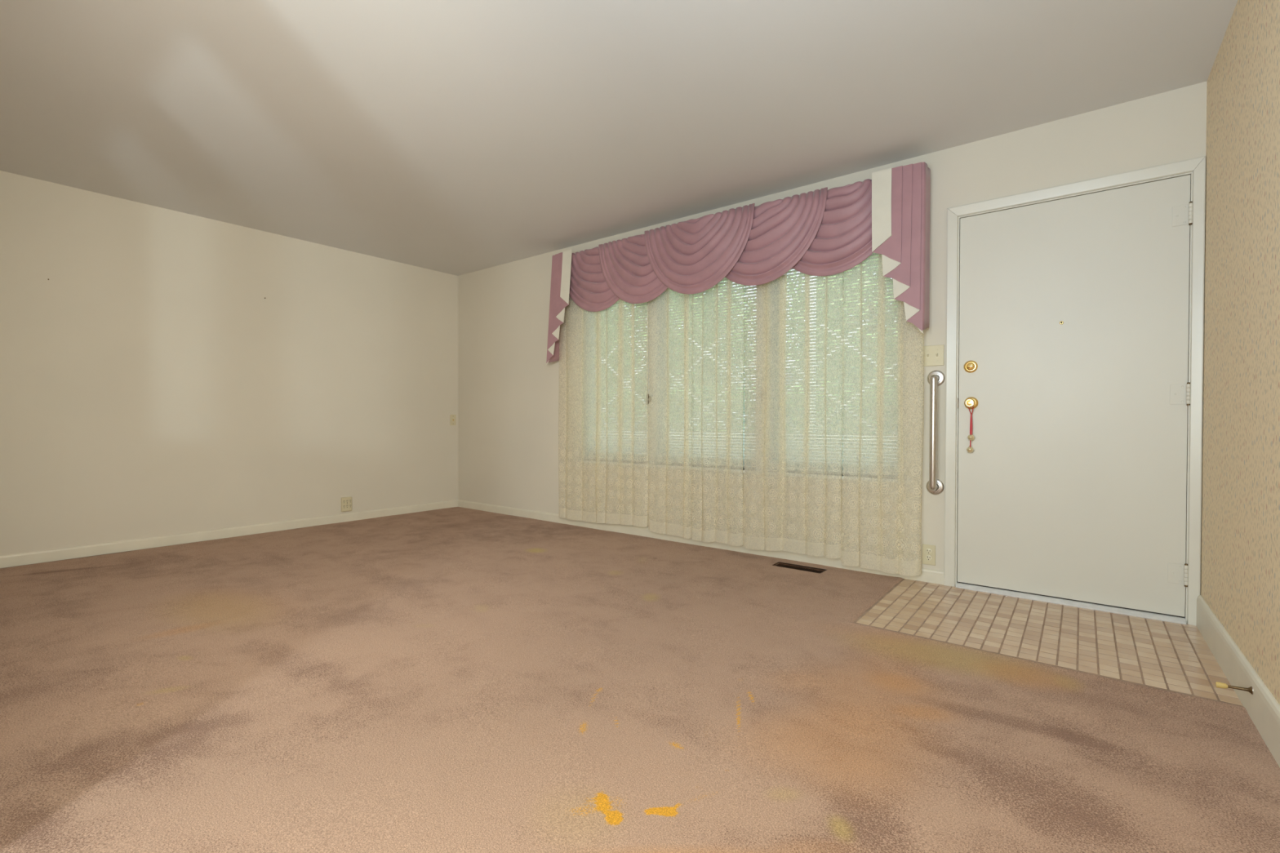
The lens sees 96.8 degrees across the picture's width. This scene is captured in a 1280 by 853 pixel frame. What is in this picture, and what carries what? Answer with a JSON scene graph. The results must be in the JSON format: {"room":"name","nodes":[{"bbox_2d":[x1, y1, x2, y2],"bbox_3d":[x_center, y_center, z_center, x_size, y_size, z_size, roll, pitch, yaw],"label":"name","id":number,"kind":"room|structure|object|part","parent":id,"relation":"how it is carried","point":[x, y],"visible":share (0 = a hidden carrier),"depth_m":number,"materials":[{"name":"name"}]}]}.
{"room":"empty living room","nodes":[
{"label":"empty living room","id":0,"kind":"room"},
{"bbox_2d":[0,170,457,555],"bbox_3d":[-4.318,-0.348,3.127,0.150,2.440,7.502,1,1,38],"label":"wall","id":1,"kind":"structure","parent":0,"point":[151,386],"depth_m":4.26,"materials":[{"name":"beige paint"}]},
{"bbox_2d":[0,499,457,568],"bbox_3d":[-3.075,0.825,4.576,0.012,0.075,3.700,1,1,38],"label":"baseboard","id":2,"kind":"structure","parent":1,"relation":"attached to","point":[51,555],"depth_m":4.26,"materials":[{"name":"paint"}]},
{"bbox_2d":[341,496,351,511],"bbox_3d":[-2.639,0.699,5.111,0.028,0.127,0.089,1,1,38],"label":"electrical outlet","id":3,"kind":"object","parent":1,"relation":"attached to","point":[346,502],"visible":1,"depth_m":5.10,"materials":[{"name":"beige plastic"}]},
{"bbox_2d":[449,414,456,425],"bbox_3d":[-1.960,-0.068,5.964,0.016,0.113,0.068,1,1,38],"label":"cable plate","id":4,"kind":"object","parent":1,"relation":"attached to","point":[452,417],"visible":1,"depth_m":5.96,"materials":[{"name":"beige plastic"}]},
{"bbox_2d":[0,0,1237,275],"bbox_3d":[-1.993,-1.603,1.315,6.243,0.120,7.810,1,1,38],"label":"ceiling","id":5,"kind":"structure","parent":0,"point":[455,137],"depth_m":2.68,"materials":[{"name":"paint"}]},
{"bbox_2d":[0,530,1243,706],"bbox_3d":[-1.954,0.957,1.400,6.243,0.119,7.660,1,1,38],"label":"floor","id":6,"kind":"structure","parent":0,"point":[1173,657],"depth_m":2.46,"materials":[{"name":"beige tile"}]},
{"bbox_2d":[0,506,1279,852],"bbox_3d":[-2.003,0.901,1.336,5.643,0.016,7.499,1,1,38],"label":"carpet","id":7,"kind":"object","parent":6,"relation":"on","point":[455,679],"visible":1,"depth_m":1.77,"materials":[{"name":"brown carpet"}]},
{"bbox_2d":[773,562,825,573],"bbox_3d":[0.995,0.891,3.554,0.317,0.010,0.110,1,1,38],"label":"floor vent","id":8,"kind":"object","parent":6,"relation":"in","point":[782,565],"visible":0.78,"depth_m":3.57,"materials":[{"name":"brown metal"}]},
{"bbox_2d":[955,582,1186,625],"bbox_3d":[2.134,0.884,2.889,0.924,0.022,0.092,1,1,38],"label":"threshold","id":9,"kind":"object","parent":6,"relation":"on","point":[1165,618],"visible":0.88,"depth_m":2.82,"materials":[{"name":"wood"}]},
{"bbox_2d":[457,81,1206,588],"bbox_3d":[0.352,-0.348,4.347,6.043,2.440,0.160,1,1,38],"label":"wall","id":10,"kind":"structure","parent":0,"point":[508,406],"depth_m":3.85,"materials":[{"name":"beige paint"}]},
{"bbox_2d":[457,391,458,499],"bbox_3d":[-1.924,-0.409,6.013,0.004,2.365,0.004,1,1,38],"label":"trim","id":11,"kind":"structure","parent":10,"relation":"attached to","point":[458,391],"depth_m":6.02,"materials":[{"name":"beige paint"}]},
{"bbox_2d":[457,499,943,585],"bbox_3d":[-0.111,0.833,4.608,4.612,0.075,0.012,1,1,38],"label":"baseboard","id":12,"kind":"structure","parent":10,"relation":"attached to","point":[929,575],"depth_m":4.27,"materials":[{"name":"paint"}]},
{"bbox_2d":[573,278,911,484],"bbox_3d":[0.546,-0.472,4.167,2.710,1.587,0.184,1,1,38],"label":"window","id":13,"kind":"structure","parent":10,"relation":"in","point":[774,298],"depth_m":3.90,"materials":[{"name":"white wood"}]},
{"bbox_3d":[-0.160,-0.491,4.773,0.700,1.495,0.035,1,1,38],"label":"sash","id":14,"kind":"part","parent":13,"relation":"part of","materials":[{"name":"white"}]},
{"bbox_2d":[585,301,647,461],"bbox_3d":[-0.202,-0.499,4.719,0.684,1.546,0.046,1,1,38],"label":"mini blind","id":15,"kind":"object","parent":13,"relation":"attached to","point":[588,317],"visible":0.24,"depth_m":4.72,"materials":[{"name":"white plastic"}]},
{"bbox_3d":[0.524,-0.484,4.240,0.845,1.495,0.035,1,1,38],"label":"sash","id":16,"kind":"part","parent":13,"relation":"part of","materials":[{"name":"white"}]},
{"bbox_2d":[659,279,756,467],"bbox_3d":[0.487,-0.492,4.192,0.829,1.546,0.033,1,1,38],"label":"mini blind","id":17,"kind":"object","parent":13,"relation":"attached to","point":[744,437],"visible":0.23,"depth_m":4.15,"materials":[{"name":"white plastic"}]},
{"bbox_3d":[0.485,0.275,4.200,0.829,0.012,0.024,1,1,38],"label":"rail","id":18,"kind":"part","parent":17,"relation":"part of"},
{"bbox_3d":[0.728,-0.481,3.990,0.001,1.505,0.001,1,1,38],"label":"ladder cord","id":19,"kind":"part","parent":17,"relation":"part of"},
{"bbox_3d":[0.526,0.311,4.152,2.710,0.022,0.113,1,1,38],"label":"sill","id":20,"kind":"part","parent":13,"relation":"part of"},
{"bbox_2d":[773,237,900,475],"bbox_3d":[1.223,-0.484,3.611,0.794,1.546,0.046,1,1,38],"label":"mini blind","id":21,"kind":"object","parent":13,"relation":"attached to","point":[796,273],"visible":0.2,"depth_m":3.59,"materials":[{"name":"white plastic"}]},
{"bbox_3d":[0.985,-0.478,3.790,0.001,1.505,0.001,1,1,38],"label":"ladder cord","id":22,"kind":"part","parent":21,"relation":"part of","materials":[{"name":"white fabric"}]},
{"bbox_3d":[1.226,0.283,3.625,0.794,0.012,0.024,1,1,38],"label":"rail","id":23,"kind":"part","parent":21,"relation":"part of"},
{"bbox_3d":[1.265,-0.476,3.665,0.810,1.495,0.035,1,1,38],"label":"sash","id":24,"kind":"part","parent":13,"relation":"part of","materials":[{"name":"white"}]},
{"bbox_2d":[922,543,935,565],"bbox_3d":[1.647,0.732,3.242,0.069,0.114,0.008,1,1,38],"label":"wall outlet","id":25,"kind":"object","parent":10,"relation":"attached to","point":[928,551],"visible":1,"depth_m":3.24,"materials":[{"name":"beige plastic"}]},
{"bbox_2d":[925,555,932,560],"bbox_3d":[1.646,0.750,3.240,0.034,0.034,0.002,1,1,38],"label":"receptacle","id":26,"kind":"object","parent":25,"relation":"attached to","point":[928,557],"depth_m":3.24,"materials":[{"name":"beige plastic"}]},
{"bbox_2d":[925,548,932,554],"bbox_3d":[1.646,0.713,3.240,0.034,0.034,0.002,1,1,38],"label":"receptacle","id":27,"kind":"object","parent":25,"relation":"attached to","point":[928,551],"depth_m":3.24,"materials":[{"name":"beige plastic"}]},
{"bbox_2d":[921,344,943,366],"bbox_3d":[1.656,-0.402,3.218,0.114,0.116,0.021,1,1,38],"label":"light switch","id":28,"kind":"object","parent":10,"relation":"attached to","point":[933,354],"visible":0.92,"depth_m":3.22,"materials":[{"name":"beige plastic"}]},
{"bbox_2d":[926,370,945,494],"bbox_3d":[1.650,0.035,3.188,0.091,0.705,0.080,1,1,38],"label":"grab bar","id":29,"kind":"object","parent":10,"relation":"attached to","point":[933,484],"visible":1,"depth_m":3.16,"materials":[{"name":"silver metal"}]},
{"bbox_2d":[956,174,1192,617],"bbox_3d":[2.129,-0.136,2.861,0.930,2.024,0.108,1,1,38],"label":"door","id":30,"kind":"structure","parent":10,"relation":"in","point":[1073,311],"depth_m":2.83,"materials":[{"name":"paint"}]},
{"bbox_2d":[966,406,974,453],"bbox_3d":[1.804,0.000,3.099,0.040,0.286,0.036,1,1,38],"label":"hanger","id":31,"kind":"object","parent":30,"relation":"hanging from","point":[971,437],"visible":0.94,"depth_m":3.09,"materials":[{"name":"red fabric"}]},
{"bbox_3d":[1.798,-0.128,3.093,0.068,0.068,0.060,1,1,38],"label":"knob","id":32,"kind":"part","parent":30,"relation":"part of","materials":[{"name":"gold metal"}]},
{"bbox_2d":[943,155,1205,626],"bbox_3d":[2.165,-0.158,2.927,1.029,2.107,0.179,1,1,38],"label":"trim","id":33,"kind":"structure","parent":10,"relation":"attached to","point":[1195,167],"depth_m":2.67,"materials":[{"name":"white paint"}]},
{"bbox_3d":[0.488,-1.415,4.119,2.840,0.030,0.020,1,1,38],"label":"curtain rod","id":34,"kind":"object","parent":10,"relation":"attached to","visible":0},
{"bbox_2d":[558,296,648,527],"bbox_3d":[-0.332,-0.307,4.697,0.991,2.223,0.044,1,1,38],"label":"lace curtain","id":35,"kind":"object","parent":34,"relation":"hanging from","point":[637,520],"visible":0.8,"depth_m":4.66,"materials":[{"name":"white fabric"}]},
{"bbox_2d":[647,287,693,538],"bbox_3d":[0.218,-0.295,4.277,0.412,2.235,0.043,1,1,38],"label":"lace curtain","id":36,"kind":"object","parent":34,"relation":"hanging from","point":[659,526],"visible":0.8,"depth_m":4.25,"materials":[{"name":"white fabric"}]},
{"bbox_2d":[690,277,744,546],"bbox_3d":[0.537,-0.289,4.020,0.430,2.239,0.046,1,1,38],"label":"lace curtain","id":37,"kind":"object","parent":34,"relation":"hanging from","point":[723,536],"visible":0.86,"depth_m":4.00,"materials":[{"name":"white fabric"}]},
{"bbox_2d":[546,161,930,364],"bbox_3d":[0.411,-0.989,4.053,2.972,0.939,0.222,1,1,38],"label":"swag valance","id":38,"kind":"object","parent":34,"relation":"hanging from","point":[824,232],"visible":1,"depth_m":3.64,"materials":[{"name":"pink fabric"}]},
{"bbox_2d":[742,268,844,558],"bbox_3d":[0.974,-0.285,3.689,0.682,2.240,0.047,1,1,38],"label":"lace curtain","id":39,"kind":"object","parent":34,"relation":"hanging from","point":[766,543],"visible":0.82,"depth_m":3.67,"materials":[{"name":"white fabric"}]},
{"bbox_2d":[840,238,924,576],"bbox_3d":[1.413,-0.273,3.340,0.461,2.253,0.045,1,1,38],"label":"lace curtain","id":40,"kind":"object","parent":34,"relation":"hanging from","point":[899,566],"visible":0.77,"depth_m":3.33,"materials":[{"name":"white fabric"}]},
{"bbox_2d":[1200,0,1279,705],"bbox_3d":[0.304,-0.298,-0.467,0.150,2.440,7.501,1,1,38],"label":"wall","id":41,"kind":"structure","parent":0,"point":[1240,526],"depth_m":1.93,"materials":[{"name":"paint"}]},
{"bbox_2d":[1215,681,1253,694],"bbox_3d":[1.850,0.811,1.769,0.081,0.026,0.026,1,1,38],"label":"door stop","id":42,"kind":"object","parent":41,"relation":"attached to","point":[1220,685],"visible":1,"depth_m":1.77,"materials":[{"name":"brown metal"}]},
{"bbox_3d":[1.859,0.811,1.762,0.057,0.023,0.023,1,1,38],"label":"rod","id":43,"kind":"part","parent":42,"relation":"part of","materials":[{"name":"brown metal"}]},
{"bbox_2d":[1195,595,1279,767],"bbox_3d":[0.287,0.854,-0.338,0.014,0.148,7.300,1,1,38],"label":"baseboard","id":44,"kind":"structure","parent":41,"relation":"attached to","point":[1262,708],"depth_m":1.84,"materials":[{"name":"paint"}]},
{"label":"outside","id":45,"kind":"structure","parent":0,"visible":0},
{"bbox_3d":[18.508,1.024,28.244,85.000,0.200,59.840,1,1,38],"label":"ground","id":46,"kind":"structure","parent":45,"visible":0},
{"bbox_2d":[594,283,751,422],"bbox_3d":[0.338,-1.844,14.292,4.346,5.735,4.346,1,1,38],"label":"tree","id":47,"kind":"object","parent":46,"relation":"on","point":[726,283],"visible":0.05,"depth_m":13.40,"materials":[{"name":"green plant"}]},
{"bbox_2d":[634,280,756,427],"bbox_3d":[2.458,-2.635,20.364,5.146,7.202,5.178,1,1,38],"label":"tree","id":48,"kind":"object","parent":46,"relation":"on","point":[725,281],"visible":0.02,"depth_m":19.62,"materials":[{"name":"green plant"}]},
{"bbox_2d":[595,378,897,433],"bbox_3d":[-1.536,0.195,11.423,20.148,1.858,1.360,1,1,38],"label":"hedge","id":49,"kind":"object","parent":46,"relation":"on","point":[884,379],"visible":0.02,"depth_m":8.84,"materials":[{"name":"green plant"}]},
{"bbox_2d":[782,239,897,429],"bbox_3d":[4.409,-1.703,10.931,4.187,5.545,4.110,1,1,38],"label":"tree","id":50,"kind":"object","parent":46,"relation":"on","point":[886,239],"visible":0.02,"depth_m":10.39,"materials":[{"name":"green plant"}]},
{"bbox_2d":[786,255,897,391],"bbox_3d":[7.134,-2.468,17.015,5.032,6.961,4.902,1,1,38],"label":"tree","id":51,"kind":"object","parent":46,"relation":"on","point":[874,255],"visible":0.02,"depth_m":16.96,"materials":[{"name":"green plant"}]},
{"bbox_3d":[1.164,1.026,5.120,8.000,0.200,2.040,1,1,38],"label":"floor","id":52,"kind":"structure","parent":46,"relation":"on","visible":0},
{"bbox_2d":[594,435,896,465],"bbox_3d":[0.592,0.514,6.169,5.400,0.800,0.120,1,1,38],"label":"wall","id":53,"kind":"structure","parent":52,"relation":"on","point":[601,436],"depth_m":5.42,"materials":[{"name":"white"}]},
{"bbox_2d":[594,324,897,440],"bbox_3d":[0.594,-0.432,6.160,5.415,1.092,0.060,1,1,38],"label":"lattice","id":54,"kind":"object","parent":53,"relation":"on","point":[864,324],"visible":0.02,"depth_m":5.75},
{"bbox_3d":[0.593,0.089,6.165,5.400,0.050,0.060,1,1,38],"label":"rail","id":55,"kind":"part","parent":54,"relation":"part of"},
{"bbox_2d":[806,275,816,405],"bbox_3d":[1.636,-0.356,5.438,0.070,2.560,0.070,1,1,38],"label":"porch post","id":56,"kind":"object","parent":52,"relation":"on","point":[811,276],"visible":0.02,"depth_m":5.40,"materials":[{"name":"white"}]}
]}

